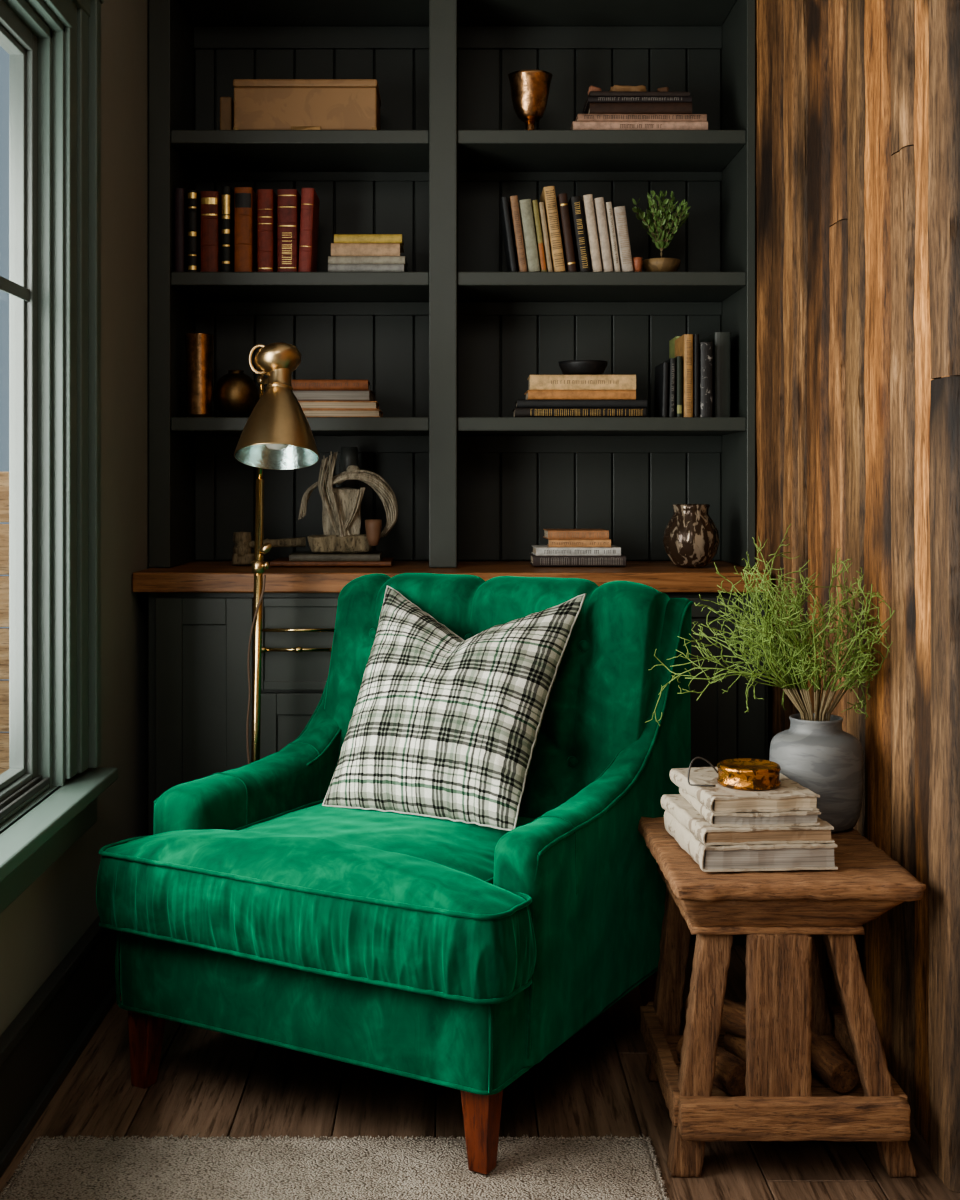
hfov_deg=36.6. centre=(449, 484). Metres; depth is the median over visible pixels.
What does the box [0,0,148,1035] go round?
wall
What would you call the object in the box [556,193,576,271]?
book
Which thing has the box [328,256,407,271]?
book
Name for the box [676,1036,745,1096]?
log
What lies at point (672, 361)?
book
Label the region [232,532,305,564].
mallet
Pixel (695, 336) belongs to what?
book
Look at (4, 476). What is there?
fence
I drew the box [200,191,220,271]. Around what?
book
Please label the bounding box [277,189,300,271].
book
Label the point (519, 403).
book
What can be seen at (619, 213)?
book
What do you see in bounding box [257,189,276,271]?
book
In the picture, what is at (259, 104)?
storage box
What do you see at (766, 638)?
plant
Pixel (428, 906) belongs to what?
seat cushion
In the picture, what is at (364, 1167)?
area rug
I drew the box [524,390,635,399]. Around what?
book
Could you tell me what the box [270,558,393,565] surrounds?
book
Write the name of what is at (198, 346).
vase
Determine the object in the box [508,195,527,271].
book
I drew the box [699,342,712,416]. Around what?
book
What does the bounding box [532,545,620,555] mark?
book
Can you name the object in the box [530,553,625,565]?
book
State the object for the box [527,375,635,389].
book
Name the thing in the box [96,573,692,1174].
armchair
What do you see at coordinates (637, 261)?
holder
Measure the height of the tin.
0.046 m
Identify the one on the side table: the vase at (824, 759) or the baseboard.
the vase at (824, 759)
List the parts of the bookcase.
panel, shelf, shelf, shelf, shelf, rail, rail, rail, rail, panel, panel, rail, rail, rail, rail, shelf, shelf, shelf, shelf, panel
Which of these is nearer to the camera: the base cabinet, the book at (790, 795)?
the book at (790, 795)
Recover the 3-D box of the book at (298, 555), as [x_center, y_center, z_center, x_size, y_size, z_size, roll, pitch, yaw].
[-0.286,0.181,3.675,0.225,0.017,0.170,0,0,0]
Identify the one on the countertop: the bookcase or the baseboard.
the bookcase
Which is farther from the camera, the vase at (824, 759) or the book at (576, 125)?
the book at (576, 125)
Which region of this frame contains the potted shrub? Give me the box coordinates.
[632,190,690,271]
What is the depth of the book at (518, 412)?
3.59 m
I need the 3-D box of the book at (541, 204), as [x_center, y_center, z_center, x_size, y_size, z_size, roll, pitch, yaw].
[0.237,-0.613,3.661,0.034,0.175,0.149,0,0,0]
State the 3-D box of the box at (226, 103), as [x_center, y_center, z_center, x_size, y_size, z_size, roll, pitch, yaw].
[-0.562,-0.924,3.690,0.030,0.098,0.120,0,0,0]
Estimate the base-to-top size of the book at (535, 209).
0.180 m
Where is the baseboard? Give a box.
[0,916,120,1177]
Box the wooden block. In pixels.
[657,87,668,91]
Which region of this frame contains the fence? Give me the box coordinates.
[0,472,8,774]
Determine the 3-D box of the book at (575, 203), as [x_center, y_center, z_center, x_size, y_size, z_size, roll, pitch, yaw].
[0.324,-0.620,3.659,0.051,0.189,0.153,0,0,0]
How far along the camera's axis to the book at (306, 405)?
3.60 m
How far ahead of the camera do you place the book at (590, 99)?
3.59 m
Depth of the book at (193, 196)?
3.58 m
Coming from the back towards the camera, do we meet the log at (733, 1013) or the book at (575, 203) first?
the book at (575, 203)
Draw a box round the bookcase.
[149,0,754,567]
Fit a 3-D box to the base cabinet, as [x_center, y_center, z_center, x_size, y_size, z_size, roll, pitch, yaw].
[0.019,0.676,3.631,1.461,0.847,0.538,0,0,0]
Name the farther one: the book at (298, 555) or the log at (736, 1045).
the book at (298, 555)
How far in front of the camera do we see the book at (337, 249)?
3.59 m
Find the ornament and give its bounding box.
[298,451,397,553]
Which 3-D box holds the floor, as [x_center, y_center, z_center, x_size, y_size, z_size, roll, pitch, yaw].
[1.287,1.120,0.500,4.374,0.040,7.000,0,0,0]
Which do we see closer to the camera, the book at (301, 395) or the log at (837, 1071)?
the log at (837, 1071)
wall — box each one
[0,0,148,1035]
[755,0,959,1192]
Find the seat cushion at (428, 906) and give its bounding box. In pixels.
[96,803,535,998]
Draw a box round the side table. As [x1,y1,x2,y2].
[638,816,925,1177]
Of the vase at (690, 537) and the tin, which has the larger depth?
the vase at (690, 537)
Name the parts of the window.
sash, sill, casing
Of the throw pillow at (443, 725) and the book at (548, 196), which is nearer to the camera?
the throw pillow at (443, 725)
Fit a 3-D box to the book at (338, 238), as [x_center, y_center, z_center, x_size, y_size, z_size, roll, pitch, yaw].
[-0.203,-0.611,3.664,0.168,0.022,0.152,0,0,0]
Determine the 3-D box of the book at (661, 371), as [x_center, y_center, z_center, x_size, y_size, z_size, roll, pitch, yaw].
[0.533,-0.236,3.660,0.013,0.136,0.149,1,0,0]
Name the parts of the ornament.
knob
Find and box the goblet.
[508,70,552,129]
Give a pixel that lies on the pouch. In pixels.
(615, 87)
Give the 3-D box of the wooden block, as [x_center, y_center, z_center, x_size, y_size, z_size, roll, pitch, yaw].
[0.534,-0.987,3.654,0.029,0.019,0.070,0,0,0]
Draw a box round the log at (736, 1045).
[723,1032,745,1061]
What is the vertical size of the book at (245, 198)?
0.210 m
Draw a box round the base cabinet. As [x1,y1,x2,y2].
[148,592,767,944]
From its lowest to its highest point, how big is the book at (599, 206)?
0.186 m
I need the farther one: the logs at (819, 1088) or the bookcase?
the bookcase
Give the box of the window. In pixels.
[0,0,117,913]
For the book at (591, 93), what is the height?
0.012 m
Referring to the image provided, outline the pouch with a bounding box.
[610,85,645,90]
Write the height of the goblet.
0.158 m
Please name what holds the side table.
on the floor
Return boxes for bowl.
[558,360,607,374]
[642,258,680,271]
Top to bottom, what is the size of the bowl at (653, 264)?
0.039 m
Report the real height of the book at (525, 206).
0.182 m
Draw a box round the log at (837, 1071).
[811,1029,858,1092]
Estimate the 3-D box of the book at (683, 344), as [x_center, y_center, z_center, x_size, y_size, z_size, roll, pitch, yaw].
[0.590,-0.270,3.659,0.023,0.205,0.152,0,0,0]
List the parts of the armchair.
leg, arm, seat, leg, backrest, arm, leg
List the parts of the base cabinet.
door, drawer, handle, handle, drawer, door, filler panel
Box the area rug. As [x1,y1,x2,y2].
[0,1133,669,1199]
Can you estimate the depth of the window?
2.73 m
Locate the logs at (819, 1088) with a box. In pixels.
[665,1035,863,1096]
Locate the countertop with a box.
[132,561,769,592]
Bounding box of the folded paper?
[588,86,601,94]
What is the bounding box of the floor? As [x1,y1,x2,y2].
[0,945,959,1199]
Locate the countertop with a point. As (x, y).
(192, 576)
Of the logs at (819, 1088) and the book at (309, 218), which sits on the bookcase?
the book at (309, 218)
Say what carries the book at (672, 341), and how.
on the bookcase
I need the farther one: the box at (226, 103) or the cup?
the box at (226, 103)
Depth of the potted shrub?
3.64 m
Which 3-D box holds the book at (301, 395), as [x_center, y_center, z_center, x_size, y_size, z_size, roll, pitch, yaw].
[-0.321,-0.222,3.666,0.252,0.027,0.152,0,0,2]
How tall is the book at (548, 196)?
0.214 m
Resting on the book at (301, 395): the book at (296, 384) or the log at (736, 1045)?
the book at (296, 384)
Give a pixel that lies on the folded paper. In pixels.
(591, 88)
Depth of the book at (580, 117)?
3.59 m
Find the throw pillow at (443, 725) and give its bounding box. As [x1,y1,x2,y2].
[322,585,585,830]
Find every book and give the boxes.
[174,188,186,271]
[187,190,199,271]
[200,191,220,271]
[221,186,233,271]
[234,187,256,271]
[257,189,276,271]
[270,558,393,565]
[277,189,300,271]
[289,551,382,560]
[292,380,369,389]
[292,390,374,400]
[298,188,319,271]
[298,401,378,409]
[303,410,382,416]
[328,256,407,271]
[328,264,405,271]
[331,243,400,255]
[334,234,403,252]
[500,197,516,271]
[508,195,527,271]
[512,408,645,416]
[515,400,646,407]
[519,199,539,271]
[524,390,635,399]
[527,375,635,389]
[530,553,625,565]
[531,200,546,271]
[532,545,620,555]
[538,202,552,271]
[540,186,565,271]
[543,529,608,538]
[547,539,610,546]
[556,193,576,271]
[568,196,590,271]
[570,121,707,129]
[575,114,706,120]
[581,194,601,271]
[582,96,691,113]
[583,91,689,107]
[587,102,691,113]
[593,197,612,271]
[605,202,620,271]
[613,206,633,271]
[654,362,667,416]
[661,794,834,845]
[664,810,837,871]
[665,358,675,416]
[669,336,680,358]
[670,767,819,812]
[675,334,692,416]
[675,356,681,416]
[679,788,820,826]
[693,334,698,416]
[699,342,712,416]
[701,332,730,416]
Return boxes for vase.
[184,333,213,416]
[213,370,258,416]
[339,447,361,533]
[663,504,718,566]
[769,713,862,831]
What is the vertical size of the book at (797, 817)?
0.022 m
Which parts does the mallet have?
handle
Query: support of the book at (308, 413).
on the bookcase
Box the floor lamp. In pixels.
[234,342,318,763]
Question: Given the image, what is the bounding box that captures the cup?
[365,519,381,545]
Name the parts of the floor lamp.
cord, rod, lamp shade, bulb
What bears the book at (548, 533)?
on the book at (551, 542)
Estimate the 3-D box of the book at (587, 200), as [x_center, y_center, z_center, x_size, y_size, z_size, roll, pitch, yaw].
[0.354,-0.623,3.659,0.048,0.194,0.152,0,0,0]
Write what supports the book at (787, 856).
on the side table
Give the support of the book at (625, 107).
on the book at (580, 117)
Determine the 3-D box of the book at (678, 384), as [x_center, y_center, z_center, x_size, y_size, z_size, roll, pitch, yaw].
[0.568,-0.243,3.660,0.013,0.150,0.150,0,0,0]
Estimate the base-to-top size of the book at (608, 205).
0.175 m
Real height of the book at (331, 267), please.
0.022 m
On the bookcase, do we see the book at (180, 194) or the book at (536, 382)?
the book at (180, 194)
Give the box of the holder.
[633,257,642,271]
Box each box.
[220,97,233,129]
[233,79,380,129]
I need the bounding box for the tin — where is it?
[687,757,780,790]
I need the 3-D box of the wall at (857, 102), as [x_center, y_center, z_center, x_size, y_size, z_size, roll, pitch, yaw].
[0.824,-0.200,2.399,0.109,2.600,3.004,0,0,-2]
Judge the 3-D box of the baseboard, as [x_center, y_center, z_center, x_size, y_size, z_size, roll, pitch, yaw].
[-0.728,1.005,0.205,0.032,0.190,6.410,0,0,0]
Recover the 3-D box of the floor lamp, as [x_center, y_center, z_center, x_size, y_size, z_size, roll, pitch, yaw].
[-0.412,0.396,3.151,0.216,1.408,0.321,0,0,-21]
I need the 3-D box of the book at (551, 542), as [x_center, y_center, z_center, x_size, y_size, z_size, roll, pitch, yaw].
[0.325,0.145,3.664,0.154,0.019,0.152,0,0,2]
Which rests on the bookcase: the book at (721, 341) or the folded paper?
the book at (721, 341)
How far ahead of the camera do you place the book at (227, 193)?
3.58 m
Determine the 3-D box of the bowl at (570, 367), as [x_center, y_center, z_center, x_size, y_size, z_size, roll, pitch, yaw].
[0.336,-0.292,3.660,0.124,0.036,0.124,0,0,0]
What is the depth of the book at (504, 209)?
3.59 m
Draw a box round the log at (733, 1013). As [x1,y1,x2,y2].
[685,997,745,1038]
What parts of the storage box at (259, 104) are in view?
lid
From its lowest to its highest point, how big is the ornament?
0.255 m
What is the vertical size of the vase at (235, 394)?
0.124 m
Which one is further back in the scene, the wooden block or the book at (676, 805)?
the wooden block

